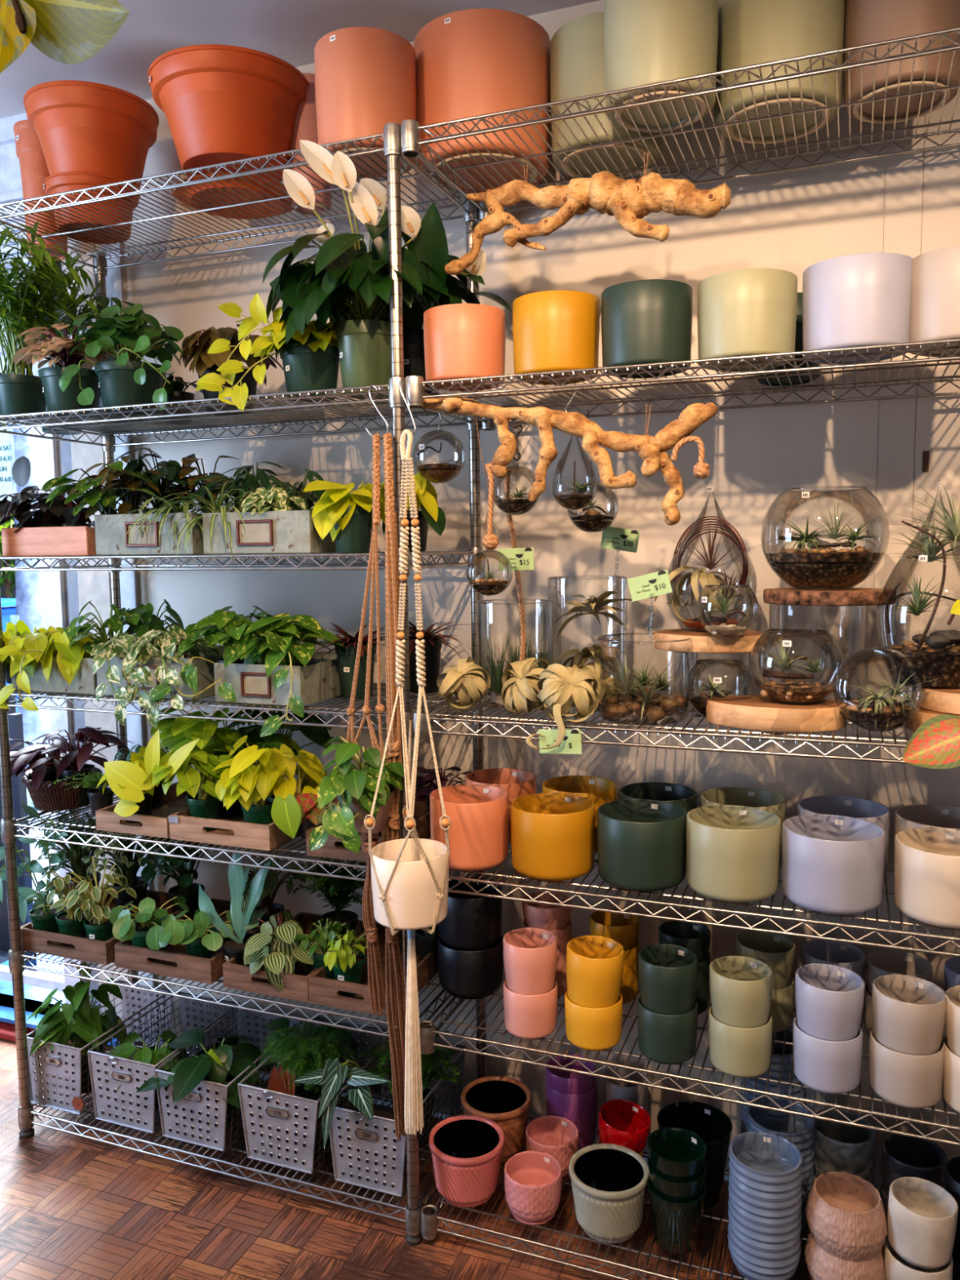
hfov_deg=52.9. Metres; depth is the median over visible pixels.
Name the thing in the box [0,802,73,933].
plant
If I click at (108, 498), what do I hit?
philodendron
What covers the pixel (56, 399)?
nursery pot
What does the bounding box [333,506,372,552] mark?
nursery pot
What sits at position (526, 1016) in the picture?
planter
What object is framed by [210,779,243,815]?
nursery pot
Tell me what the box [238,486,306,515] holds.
plant
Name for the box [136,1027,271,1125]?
potted plant
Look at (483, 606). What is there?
glass cylinder
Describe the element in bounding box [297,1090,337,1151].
nursery pot
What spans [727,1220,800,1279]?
glazed pot
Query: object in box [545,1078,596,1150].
glazed pot
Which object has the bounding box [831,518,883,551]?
air plant
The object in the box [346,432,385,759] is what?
hanger
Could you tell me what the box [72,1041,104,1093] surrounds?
nursery pot
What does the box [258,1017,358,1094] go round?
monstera
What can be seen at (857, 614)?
glass cylinder
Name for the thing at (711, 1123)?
glazed pot
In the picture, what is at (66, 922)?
nursery pot
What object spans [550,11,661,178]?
planter
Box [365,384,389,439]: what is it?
hook
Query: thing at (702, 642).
wood slice
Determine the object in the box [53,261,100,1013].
trim
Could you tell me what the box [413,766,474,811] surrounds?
succulent
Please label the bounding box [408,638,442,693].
nursery pot
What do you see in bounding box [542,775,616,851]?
planter
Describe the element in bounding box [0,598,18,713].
recycling bin
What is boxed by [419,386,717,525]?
branch
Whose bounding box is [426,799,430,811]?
nursery pot
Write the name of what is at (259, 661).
nursery pot
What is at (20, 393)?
nursery pot
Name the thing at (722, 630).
glass bowl
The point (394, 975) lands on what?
tassel
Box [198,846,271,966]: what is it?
snake plant
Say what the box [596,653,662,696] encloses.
air plant
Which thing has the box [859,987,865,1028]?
planter
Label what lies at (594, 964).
planter
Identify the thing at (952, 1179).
glazed pot
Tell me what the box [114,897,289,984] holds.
crate
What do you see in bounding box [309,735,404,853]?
pothos
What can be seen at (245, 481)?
dracaena
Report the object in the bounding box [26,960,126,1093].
syngonium
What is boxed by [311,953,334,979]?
nursery pot
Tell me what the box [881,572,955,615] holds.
air plant
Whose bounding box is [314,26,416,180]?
planter
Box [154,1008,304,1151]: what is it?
basket
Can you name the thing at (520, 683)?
xerographica
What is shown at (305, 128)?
planter
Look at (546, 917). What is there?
planter
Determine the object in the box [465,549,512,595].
glass globe
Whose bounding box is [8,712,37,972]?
post
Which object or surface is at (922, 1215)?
glazed pot
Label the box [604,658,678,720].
air plant
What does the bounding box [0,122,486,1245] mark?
wire shelving unit
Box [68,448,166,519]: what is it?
rubber plant
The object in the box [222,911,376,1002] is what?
crate
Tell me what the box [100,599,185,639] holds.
pothos
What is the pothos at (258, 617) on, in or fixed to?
in the drawer box at (205, 668)
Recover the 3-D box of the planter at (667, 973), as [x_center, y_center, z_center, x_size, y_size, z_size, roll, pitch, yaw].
[0.360,0.656,1.854,0.112,0.104,0.112,1,6,21]
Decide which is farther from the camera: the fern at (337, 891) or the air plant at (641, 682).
the fern at (337, 891)
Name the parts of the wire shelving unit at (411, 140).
shelf, shelf, shelf, shelf, shelf, shelf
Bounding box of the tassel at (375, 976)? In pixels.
[361,832,385,1015]
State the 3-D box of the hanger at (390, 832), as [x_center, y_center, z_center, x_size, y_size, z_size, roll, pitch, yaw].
[-0.179,0.090,1.903,0.051,0.679,0.032,2,6,28]
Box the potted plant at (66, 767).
[10,726,134,804]
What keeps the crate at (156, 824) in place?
on the wire shelving unit at (391, 135)
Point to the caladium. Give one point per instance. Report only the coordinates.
(307, 802)
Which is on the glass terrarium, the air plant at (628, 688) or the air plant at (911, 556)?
the air plant at (911, 556)
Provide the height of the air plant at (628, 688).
0.075 m
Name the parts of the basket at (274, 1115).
panel, number plate, panel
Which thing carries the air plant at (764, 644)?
on the glass bowl at (789, 691)
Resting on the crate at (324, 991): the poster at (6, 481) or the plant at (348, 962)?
the plant at (348, 962)
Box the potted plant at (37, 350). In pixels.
[13,322,115,418]
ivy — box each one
[35,870,93,944]
[48,855,136,941]
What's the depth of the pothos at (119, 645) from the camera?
2.14 m
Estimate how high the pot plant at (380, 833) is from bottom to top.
0.136 m
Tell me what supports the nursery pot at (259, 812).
on the pothos at (260, 774)
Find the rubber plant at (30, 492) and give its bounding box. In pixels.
[4,484,93,532]
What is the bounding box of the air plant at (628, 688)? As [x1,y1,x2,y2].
[611,667,653,697]
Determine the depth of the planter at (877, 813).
1.97 m
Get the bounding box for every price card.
[497,546,533,607]
[537,728,582,754]
[600,526,639,580]
[626,569,672,637]
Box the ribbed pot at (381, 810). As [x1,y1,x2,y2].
[349,786,395,834]
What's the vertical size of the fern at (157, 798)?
0.166 m
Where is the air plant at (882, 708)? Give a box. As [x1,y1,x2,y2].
[863,664,942,720]
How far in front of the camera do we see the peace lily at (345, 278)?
1.91 m
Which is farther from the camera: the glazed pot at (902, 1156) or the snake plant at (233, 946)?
the snake plant at (233, 946)
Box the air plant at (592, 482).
[564,478,599,492]
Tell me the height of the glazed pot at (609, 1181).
0.122 m
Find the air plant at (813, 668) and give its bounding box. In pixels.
[794,654,836,672]
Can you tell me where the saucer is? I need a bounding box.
[172,173,293,219]
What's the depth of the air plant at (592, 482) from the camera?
1.82 m
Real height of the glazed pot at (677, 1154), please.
0.118 m
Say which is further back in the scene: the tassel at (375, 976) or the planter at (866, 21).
the tassel at (375, 976)
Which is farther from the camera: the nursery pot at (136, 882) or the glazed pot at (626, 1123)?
the nursery pot at (136, 882)
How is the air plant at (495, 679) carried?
on the glass cylinder at (483, 606)
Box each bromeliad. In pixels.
[314,622,385,698]
[376,621,472,693]
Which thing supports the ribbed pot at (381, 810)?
on the pothos at (355, 788)
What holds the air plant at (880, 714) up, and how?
on the glass globe at (882, 714)
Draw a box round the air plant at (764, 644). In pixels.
[758,638,812,675]
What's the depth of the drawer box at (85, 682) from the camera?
2.28 m
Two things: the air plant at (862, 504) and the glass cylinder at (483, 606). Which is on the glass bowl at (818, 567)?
the air plant at (862, 504)
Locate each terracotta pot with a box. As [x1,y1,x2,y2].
[13,120,67,261]
[22,80,159,210]
[42,172,140,244]
[147,44,309,182]
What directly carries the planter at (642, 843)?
on the wire shelving unit at (411, 140)
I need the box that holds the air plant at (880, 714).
[845,685,916,731]
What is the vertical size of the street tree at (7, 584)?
2.389 m
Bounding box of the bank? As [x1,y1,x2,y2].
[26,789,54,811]
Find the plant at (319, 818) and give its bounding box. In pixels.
[315,801,342,844]
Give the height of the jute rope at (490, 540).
0.165 m
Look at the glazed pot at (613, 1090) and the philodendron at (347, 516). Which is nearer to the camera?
the philodendron at (347, 516)
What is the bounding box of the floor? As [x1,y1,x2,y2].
[0,1031,884,1279]
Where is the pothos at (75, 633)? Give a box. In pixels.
[61,600,140,657]
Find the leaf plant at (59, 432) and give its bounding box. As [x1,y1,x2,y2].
[10,257,98,435]
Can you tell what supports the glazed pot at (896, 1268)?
on the wire shelving unit at (411, 140)
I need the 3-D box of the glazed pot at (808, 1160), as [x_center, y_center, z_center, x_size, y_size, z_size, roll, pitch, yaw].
[0.609,1.051,1.958,0.134,0.085,0.134,1,6,15]
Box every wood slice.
[653,628,764,653]
[706,694,846,732]
[763,587,896,605]
[904,708,959,731]
[920,688,959,715]
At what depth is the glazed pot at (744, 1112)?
2.06 m
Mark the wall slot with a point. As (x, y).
(925, 454)
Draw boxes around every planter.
[288,72,331,216]
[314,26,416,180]
[370,838,448,929]
[413,8,550,193]
[423,303,505,391]
[430,784,508,871]
[437,934,503,999]
[439,877,502,951]
[465,768,536,843]
[502,927,556,995]
[502,979,557,1039]
[511,792,594,880]
[512,290,599,385]
[522,891,571,930]
[522,919,572,996]
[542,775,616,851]
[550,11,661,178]
[564,990,622,1051]
[565,935,624,1008]
[590,908,639,950]
[597,799,686,891]
[601,279,692,378]
[604,0,718,132]
[618,782,697,813]
[619,939,639,1004]
[637,943,697,1014]
[637,995,697,1064]
[658,920,710,962]
[686,804,781,902]
[694,952,710,1014]
[697,268,797,372]
[700,786,785,862]
[708,1005,772,1078]
[709,955,772,1027]
[714,0,844,143]
[735,930,795,990]
[755,292,819,386]
[769,977,794,1032]
[782,813,884,915]
[792,1016,862,1093]
[795,963,864,1041]
[797,795,889,874]
[800,939,865,978]
[802,252,912,364]
[843,0,959,123]
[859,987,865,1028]
[863,984,873,1035]
[865,949,933,995]
[869,1027,944,1108]
[871,973,946,1055]
[893,804,959,862]
[893,827,959,928]
[908,244,959,357]
[942,987,946,1039]
[942,1036,959,1112]
[943,956,959,990]
[944,985,959,1057]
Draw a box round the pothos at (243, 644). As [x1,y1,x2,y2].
[207,611,315,667]
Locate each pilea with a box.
[109,896,189,959]
[159,908,247,959]
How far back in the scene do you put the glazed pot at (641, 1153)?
2.08 m
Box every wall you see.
[0,112,53,355]
[122,0,959,1197]
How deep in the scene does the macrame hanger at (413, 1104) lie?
1.84 m
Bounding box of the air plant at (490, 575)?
[475,564,506,580]
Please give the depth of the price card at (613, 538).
1.94 m
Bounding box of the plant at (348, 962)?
[320,928,367,995]
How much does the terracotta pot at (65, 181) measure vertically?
0.105 m
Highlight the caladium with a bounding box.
[293,792,333,839]
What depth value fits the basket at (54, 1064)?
2.42 m
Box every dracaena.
[177,462,315,513]
[253,469,326,511]
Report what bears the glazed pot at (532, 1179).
on the wire shelving unit at (411, 140)
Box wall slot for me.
[922,450,928,471]
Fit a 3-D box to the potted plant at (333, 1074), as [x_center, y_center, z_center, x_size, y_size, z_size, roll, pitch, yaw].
[-0.261,1.034,2.139,0.235,0.296,0.187,1,6,21]
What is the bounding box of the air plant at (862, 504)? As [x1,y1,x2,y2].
[802,495,871,538]
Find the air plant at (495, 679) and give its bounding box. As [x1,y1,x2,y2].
[481,623,585,687]
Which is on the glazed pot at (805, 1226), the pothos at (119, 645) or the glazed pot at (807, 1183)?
the glazed pot at (807, 1183)
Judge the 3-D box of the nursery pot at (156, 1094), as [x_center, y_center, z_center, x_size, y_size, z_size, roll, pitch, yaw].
[-0.823,1.112,2.422,0.100,0.100,0.100,1,6,21]
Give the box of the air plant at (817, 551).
[763,516,853,559]
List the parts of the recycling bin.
bin lid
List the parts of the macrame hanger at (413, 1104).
bead cord, spiral cord, spiral cord, bead cord, long cord, net cord, bead cord, spiral cord, spiral cord, bead cord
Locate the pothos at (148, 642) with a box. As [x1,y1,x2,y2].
[120,624,217,728]
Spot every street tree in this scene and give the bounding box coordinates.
[0,513,13,598]
[0,515,15,598]
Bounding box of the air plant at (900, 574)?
[884,475,959,585]
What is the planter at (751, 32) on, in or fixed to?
on the wire shelving unit at (411, 140)
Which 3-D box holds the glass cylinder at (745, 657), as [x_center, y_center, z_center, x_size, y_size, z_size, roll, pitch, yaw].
[0.485,0.074,1.962,0.127,0.127,0.127,1,6,21]
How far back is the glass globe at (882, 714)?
1.68 m
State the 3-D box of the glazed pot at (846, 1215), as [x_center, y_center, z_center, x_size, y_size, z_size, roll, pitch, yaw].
[0.680,1.072,1.792,0.144,0.100,0.143,-6,8,-44]
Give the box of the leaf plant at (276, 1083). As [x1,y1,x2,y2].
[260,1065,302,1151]
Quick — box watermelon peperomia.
[242,911,324,991]
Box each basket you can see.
[21,767,102,810]
[26,980,171,1115]
[87,991,239,1133]
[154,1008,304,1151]
[237,1016,386,1173]
[328,1040,466,1196]
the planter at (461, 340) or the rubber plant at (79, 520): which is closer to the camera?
the planter at (461, 340)
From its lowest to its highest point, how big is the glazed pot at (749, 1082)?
0.085 m
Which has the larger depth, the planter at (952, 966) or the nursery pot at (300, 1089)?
the nursery pot at (300, 1089)
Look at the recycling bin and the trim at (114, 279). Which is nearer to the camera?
the trim at (114, 279)
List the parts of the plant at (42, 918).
nursery pot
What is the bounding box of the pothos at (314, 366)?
[195,292,339,411]
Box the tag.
[71,1096,84,1111]
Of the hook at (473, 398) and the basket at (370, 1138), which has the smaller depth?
the hook at (473, 398)
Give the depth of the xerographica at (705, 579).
1.89 m
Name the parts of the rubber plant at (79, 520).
nursery pot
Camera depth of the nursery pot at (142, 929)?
2.30 m
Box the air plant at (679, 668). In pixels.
[636,662,685,695]
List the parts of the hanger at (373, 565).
jute cord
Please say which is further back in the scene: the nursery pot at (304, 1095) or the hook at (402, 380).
the nursery pot at (304, 1095)
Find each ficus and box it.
[34,808,116,894]
[84,825,164,917]
[140,836,219,923]
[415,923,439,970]
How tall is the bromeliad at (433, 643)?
0.177 m
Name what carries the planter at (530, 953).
in the planter at (526, 1016)
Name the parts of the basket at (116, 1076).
panel, number plate, panel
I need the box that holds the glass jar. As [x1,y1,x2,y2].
[596,632,692,724]
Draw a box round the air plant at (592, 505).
[587,500,603,511]
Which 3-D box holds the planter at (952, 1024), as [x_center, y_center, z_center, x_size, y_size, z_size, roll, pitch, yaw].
[0.866,0.668,1.663,0.120,0.099,0.120,1,6,21]
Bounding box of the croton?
[902,599,959,768]
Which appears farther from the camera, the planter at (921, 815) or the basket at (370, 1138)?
the basket at (370, 1138)
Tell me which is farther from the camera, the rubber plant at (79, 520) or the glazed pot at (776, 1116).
the rubber plant at (79, 520)
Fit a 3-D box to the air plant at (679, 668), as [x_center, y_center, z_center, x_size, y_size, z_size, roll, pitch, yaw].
[0.351,0.072,1.871,0.114,0.068,0.101,-4,6,-31]
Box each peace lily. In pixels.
[262,139,486,399]
[333,254,512,395]
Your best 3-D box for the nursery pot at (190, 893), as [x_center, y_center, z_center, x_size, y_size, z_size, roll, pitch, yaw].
[-0.768,0.694,2.531,0.092,0.084,0.092,1,6,21]
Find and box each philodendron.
[0,620,57,684]
[0,626,94,708]
[0,628,108,711]
[8,733,108,782]
[41,460,155,527]
[105,1030,187,1109]
[148,705,301,815]
[208,706,344,798]
[253,749,327,839]
[302,480,385,552]
[379,471,445,551]
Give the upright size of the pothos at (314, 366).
0.240 m
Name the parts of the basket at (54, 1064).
number plate, panel, panel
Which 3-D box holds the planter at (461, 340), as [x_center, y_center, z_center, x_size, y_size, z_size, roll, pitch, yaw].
[-0.030,-0.573,1.907,0.161,0.140,0.161,1,6,21]
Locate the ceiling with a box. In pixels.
[0,0,599,118]
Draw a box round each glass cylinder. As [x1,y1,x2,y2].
[435,599,594,705]
[547,575,626,695]
[688,652,751,710]
[768,603,866,701]
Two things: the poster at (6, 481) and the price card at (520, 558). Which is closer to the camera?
the price card at (520, 558)
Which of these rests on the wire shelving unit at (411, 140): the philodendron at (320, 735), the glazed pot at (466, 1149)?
the glazed pot at (466, 1149)
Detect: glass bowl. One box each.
[684,658,753,718]
[697,584,758,636]
[749,628,844,703]
[760,485,889,589]
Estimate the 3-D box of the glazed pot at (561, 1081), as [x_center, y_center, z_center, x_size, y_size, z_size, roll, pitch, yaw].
[0.210,1.015,2.243,0.115,0.053,0.115,1,6,21]
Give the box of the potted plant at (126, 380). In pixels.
[58,303,183,415]
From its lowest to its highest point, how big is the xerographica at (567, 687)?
0.152 m
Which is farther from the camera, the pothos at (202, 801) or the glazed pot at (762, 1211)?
the pothos at (202, 801)
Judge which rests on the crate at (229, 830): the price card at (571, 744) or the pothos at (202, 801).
the pothos at (202, 801)
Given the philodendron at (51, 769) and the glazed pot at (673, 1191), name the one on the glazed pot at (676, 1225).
the glazed pot at (673, 1191)
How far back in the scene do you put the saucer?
2.16 m
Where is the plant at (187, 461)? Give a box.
[160,453,239,512]
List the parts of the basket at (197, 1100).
panel, number plate, panel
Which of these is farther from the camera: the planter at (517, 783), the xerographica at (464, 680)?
the planter at (517, 783)
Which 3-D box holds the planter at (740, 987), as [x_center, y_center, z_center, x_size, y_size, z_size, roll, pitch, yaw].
[0.488,0.663,1.806,0.114,0.101,0.114,1,6,21]
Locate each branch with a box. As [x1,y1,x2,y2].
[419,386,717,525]
[444,151,730,275]
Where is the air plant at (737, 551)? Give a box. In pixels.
[669,508,757,569]
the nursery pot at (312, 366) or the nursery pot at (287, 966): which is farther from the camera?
the nursery pot at (287, 966)
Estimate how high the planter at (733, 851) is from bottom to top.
0.142 m
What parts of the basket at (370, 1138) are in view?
number plate, panel, panel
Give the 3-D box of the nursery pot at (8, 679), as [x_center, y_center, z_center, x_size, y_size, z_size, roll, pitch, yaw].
[-1.147,0.063,2.399,0.080,0.084,0.080,1,6,21]
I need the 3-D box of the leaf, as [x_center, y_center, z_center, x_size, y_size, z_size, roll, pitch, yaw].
[-0.457,-0.909,0.907,0.293,0.755,0.072,2,6,28]
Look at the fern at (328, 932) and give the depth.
2.14 m
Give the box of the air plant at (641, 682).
[625,658,668,691]
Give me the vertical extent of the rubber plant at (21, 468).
0.230 m
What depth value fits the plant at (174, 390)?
2.38 m
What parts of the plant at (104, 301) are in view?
nursery pot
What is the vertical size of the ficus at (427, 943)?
0.201 m
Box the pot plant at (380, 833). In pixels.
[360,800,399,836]
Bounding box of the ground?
[25,768,55,814]
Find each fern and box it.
[53,769,114,816]
[114,744,168,808]
[259,1013,366,1151]
[286,857,367,942]
[294,917,352,979]
[358,1031,460,1146]
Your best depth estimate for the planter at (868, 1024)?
1.90 m
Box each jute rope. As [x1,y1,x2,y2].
[481,462,498,550]
[504,475,525,660]
[671,435,710,479]
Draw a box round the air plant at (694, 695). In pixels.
[684,673,735,700]
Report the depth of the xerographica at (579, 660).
2.06 m
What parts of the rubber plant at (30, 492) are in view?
nursery pot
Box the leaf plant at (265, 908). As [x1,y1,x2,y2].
[226,856,306,931]
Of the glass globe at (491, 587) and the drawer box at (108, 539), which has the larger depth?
the drawer box at (108, 539)
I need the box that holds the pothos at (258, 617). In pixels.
[216,605,273,657]
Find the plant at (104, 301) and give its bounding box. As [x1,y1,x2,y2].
[57,293,159,431]
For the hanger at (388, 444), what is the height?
0.194 m
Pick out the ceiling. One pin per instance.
(290, 31)
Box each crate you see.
[20,884,173,964]
[95,781,189,838]
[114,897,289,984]
[168,791,339,850]
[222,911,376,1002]
[306,797,431,862]
[308,922,438,1017]
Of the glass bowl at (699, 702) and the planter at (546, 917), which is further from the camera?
the planter at (546, 917)
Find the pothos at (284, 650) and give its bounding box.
[243,613,344,737]
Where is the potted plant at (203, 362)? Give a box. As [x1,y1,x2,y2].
[178,324,283,416]
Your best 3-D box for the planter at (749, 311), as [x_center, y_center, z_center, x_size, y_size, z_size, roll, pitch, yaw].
[0.474,-0.563,1.718,0.171,0.145,0.171,1,6,21]
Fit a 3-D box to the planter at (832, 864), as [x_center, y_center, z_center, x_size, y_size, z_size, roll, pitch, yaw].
[0.639,0.408,1.753,0.174,0.138,0.174,1,6,21]
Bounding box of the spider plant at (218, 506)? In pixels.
[146,481,279,567]
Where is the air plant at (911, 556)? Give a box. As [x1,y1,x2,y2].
[885,511,959,568]
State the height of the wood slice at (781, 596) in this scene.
0.027 m
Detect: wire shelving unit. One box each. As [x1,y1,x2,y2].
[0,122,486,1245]
[400,26,959,1279]
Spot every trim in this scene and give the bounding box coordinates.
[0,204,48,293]
[0,813,58,964]
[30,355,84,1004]
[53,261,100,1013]
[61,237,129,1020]
[96,242,157,1044]
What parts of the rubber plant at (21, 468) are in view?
nursery pot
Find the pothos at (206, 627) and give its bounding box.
[149,608,267,702]
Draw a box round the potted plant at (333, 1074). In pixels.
[293,1057,394,1165]
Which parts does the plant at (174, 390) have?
nursery pot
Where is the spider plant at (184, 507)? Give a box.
[103,488,227,560]
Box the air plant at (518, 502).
[502,482,531,508]
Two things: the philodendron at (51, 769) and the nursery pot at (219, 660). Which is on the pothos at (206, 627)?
the nursery pot at (219, 660)
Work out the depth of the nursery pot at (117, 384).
2.15 m
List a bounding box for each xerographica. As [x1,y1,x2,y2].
[436,656,490,711]
[502,656,550,713]
[525,663,599,749]
[551,590,639,638]
[554,644,626,673]
[577,662,620,711]
[653,565,735,622]
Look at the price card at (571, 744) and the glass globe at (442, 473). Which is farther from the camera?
the glass globe at (442, 473)
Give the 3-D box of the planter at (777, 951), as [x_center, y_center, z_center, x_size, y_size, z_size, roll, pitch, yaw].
[0.582,0.659,1.972,0.116,0.089,0.116,3,7,21]
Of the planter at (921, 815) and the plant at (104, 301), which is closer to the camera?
the planter at (921, 815)
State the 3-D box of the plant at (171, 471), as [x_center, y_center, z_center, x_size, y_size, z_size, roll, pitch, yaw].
[-0.796,-0.347,2.364,0.242,0.249,0.253,-4,6,-32]
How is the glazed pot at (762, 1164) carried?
on the glazed pot at (762, 1211)
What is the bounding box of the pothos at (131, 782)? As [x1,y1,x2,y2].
[95,728,199,822]
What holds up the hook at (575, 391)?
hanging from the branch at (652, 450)
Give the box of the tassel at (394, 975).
[385,927,406,1141]
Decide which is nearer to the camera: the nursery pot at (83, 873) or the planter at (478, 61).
the planter at (478, 61)
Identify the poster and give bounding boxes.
[0,426,13,501]
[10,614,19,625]
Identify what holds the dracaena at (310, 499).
in the drawer box at (291, 531)
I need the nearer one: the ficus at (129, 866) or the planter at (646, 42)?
the planter at (646, 42)
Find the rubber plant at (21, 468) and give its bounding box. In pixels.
[0,455,48,528]
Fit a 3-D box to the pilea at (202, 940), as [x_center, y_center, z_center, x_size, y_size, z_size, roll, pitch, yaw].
[-0.651,0.695,2.263,0.201,0.132,0.189,-1,5,-2]
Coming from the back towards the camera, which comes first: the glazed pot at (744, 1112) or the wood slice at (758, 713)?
the glazed pot at (744, 1112)
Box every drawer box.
[0,525,96,555]
[11,656,97,694]
[94,511,204,555]
[96,644,224,700]
[202,510,372,554]
[213,651,340,706]
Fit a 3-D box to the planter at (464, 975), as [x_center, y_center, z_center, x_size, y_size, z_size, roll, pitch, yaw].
[-0.020,0.719,2.147,0.146,0.115,0.146,1,6,21]
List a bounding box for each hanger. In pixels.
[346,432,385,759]
[364,429,451,1135]
[381,511,402,843]
[382,432,395,533]
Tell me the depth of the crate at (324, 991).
2.08 m
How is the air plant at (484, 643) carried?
on the glass cylinder at (483, 606)
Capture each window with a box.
[0,355,64,991]
[4,369,51,768]
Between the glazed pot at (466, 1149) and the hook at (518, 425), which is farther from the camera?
the glazed pot at (466, 1149)
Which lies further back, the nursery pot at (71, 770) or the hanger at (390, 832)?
the nursery pot at (71, 770)
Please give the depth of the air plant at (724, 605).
1.82 m
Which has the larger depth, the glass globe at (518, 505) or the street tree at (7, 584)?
the street tree at (7, 584)
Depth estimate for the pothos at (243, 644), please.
2.06 m
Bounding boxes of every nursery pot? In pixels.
[0,373,46,425]
[4,662,12,684]
[37,366,100,418]
[42,766,62,782]
[55,909,86,944]
[61,764,94,804]
[63,870,101,894]
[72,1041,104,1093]
[83,917,114,941]
[87,786,114,816]
[93,360,166,415]
[111,875,148,917]
[125,790,153,822]
[131,917,166,959]
[137,1078,159,1109]
[151,779,163,808]
[168,883,204,923]
[186,792,220,830]
[186,926,217,959]
[197,364,257,416]
[200,1071,235,1125]
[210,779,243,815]
[216,657,244,663]
[222,933,254,966]
[240,797,274,824]
[252,902,284,931]
[253,659,265,664]
[264,962,297,979]
[279,342,339,401]
[287,659,306,666]
[290,1065,309,1094]
[295,826,301,835]
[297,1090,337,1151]
[299,817,315,839]
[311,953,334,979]
[319,910,358,942]
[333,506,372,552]
[334,319,391,399]
[334,642,376,698]
[357,1104,394,1165]
[403,328,439,395]
[406,511,428,551]
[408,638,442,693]
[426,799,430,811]
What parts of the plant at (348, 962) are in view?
nursery pot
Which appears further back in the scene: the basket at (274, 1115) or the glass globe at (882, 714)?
the basket at (274, 1115)
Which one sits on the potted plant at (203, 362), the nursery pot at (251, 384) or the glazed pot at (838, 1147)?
the nursery pot at (251, 384)
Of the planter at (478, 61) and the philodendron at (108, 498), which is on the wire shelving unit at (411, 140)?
the planter at (478, 61)
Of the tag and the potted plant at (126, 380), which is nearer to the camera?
the potted plant at (126, 380)
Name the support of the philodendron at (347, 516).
on the wire shelving unit at (391, 135)
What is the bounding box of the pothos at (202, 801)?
[151,738,239,830]
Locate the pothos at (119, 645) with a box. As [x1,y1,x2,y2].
[90,630,177,726]
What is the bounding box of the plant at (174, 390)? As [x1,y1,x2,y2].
[161,370,203,424]
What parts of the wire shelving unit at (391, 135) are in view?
post, post, shelf, shelf, shelf, shelf, shelf, shelf, shelf, post, post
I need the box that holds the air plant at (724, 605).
[705,586,746,613]
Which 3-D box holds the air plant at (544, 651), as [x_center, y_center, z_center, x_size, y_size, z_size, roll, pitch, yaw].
[0.131,0.038,2.087,0.259,0.161,0.246,-6,7,-42]
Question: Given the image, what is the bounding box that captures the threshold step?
[0,1021,70,1041]
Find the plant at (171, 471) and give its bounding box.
[111,447,204,513]
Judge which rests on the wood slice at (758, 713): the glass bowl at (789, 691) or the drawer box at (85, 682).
the glass bowl at (789, 691)
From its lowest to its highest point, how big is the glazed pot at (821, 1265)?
0.100 m
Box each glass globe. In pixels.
[413,424,465,483]
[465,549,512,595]
[492,459,540,515]
[551,435,599,510]
[567,477,618,533]
[833,647,942,732]
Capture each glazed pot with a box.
[428,1114,504,1207]
[461,1075,531,1161]
[504,1150,561,1225]
[525,1115,578,1181]
[545,1053,595,1093]
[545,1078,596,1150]
[568,1143,648,1243]
[596,1138,643,1158]
[597,1099,650,1153]
[604,1064,647,1111]
[647,1126,706,1182]
[647,1155,706,1202]
[647,1176,706,1253]
[657,1100,732,1208]
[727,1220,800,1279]
[728,1131,802,1199]
[728,1172,802,1225]
[728,1198,801,1249]
[740,1079,806,1123]
[740,1104,779,1132]
[740,1125,745,1133]
[742,1074,805,1100]
[746,1097,815,1156]
[763,1027,795,1077]
[800,1200,808,1235]
[801,1145,814,1180]
[801,1169,814,1203]
[804,1231,885,1279]
[805,1171,887,1262]
[813,1108,876,1182]
[813,1174,875,1187]
[880,1182,888,1236]
[881,1133,946,1198]
[884,1236,953,1279]
[887,1177,958,1268]
[944,1156,959,1279]
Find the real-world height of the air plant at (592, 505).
0.034 m
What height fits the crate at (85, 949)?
0.054 m
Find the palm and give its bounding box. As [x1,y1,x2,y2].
[0,220,104,425]
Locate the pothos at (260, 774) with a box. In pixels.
[211,735,304,824]
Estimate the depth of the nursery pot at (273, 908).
2.38 m
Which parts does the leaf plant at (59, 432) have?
nursery pot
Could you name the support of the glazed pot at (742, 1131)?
on the glazed pot
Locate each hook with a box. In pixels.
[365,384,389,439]
[400,378,416,434]
[438,412,441,429]
[473,398,488,534]
[513,424,522,460]
[564,389,577,412]
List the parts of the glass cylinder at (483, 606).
glass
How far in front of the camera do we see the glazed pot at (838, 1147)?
1.91 m
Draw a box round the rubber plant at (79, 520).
[31,482,117,527]

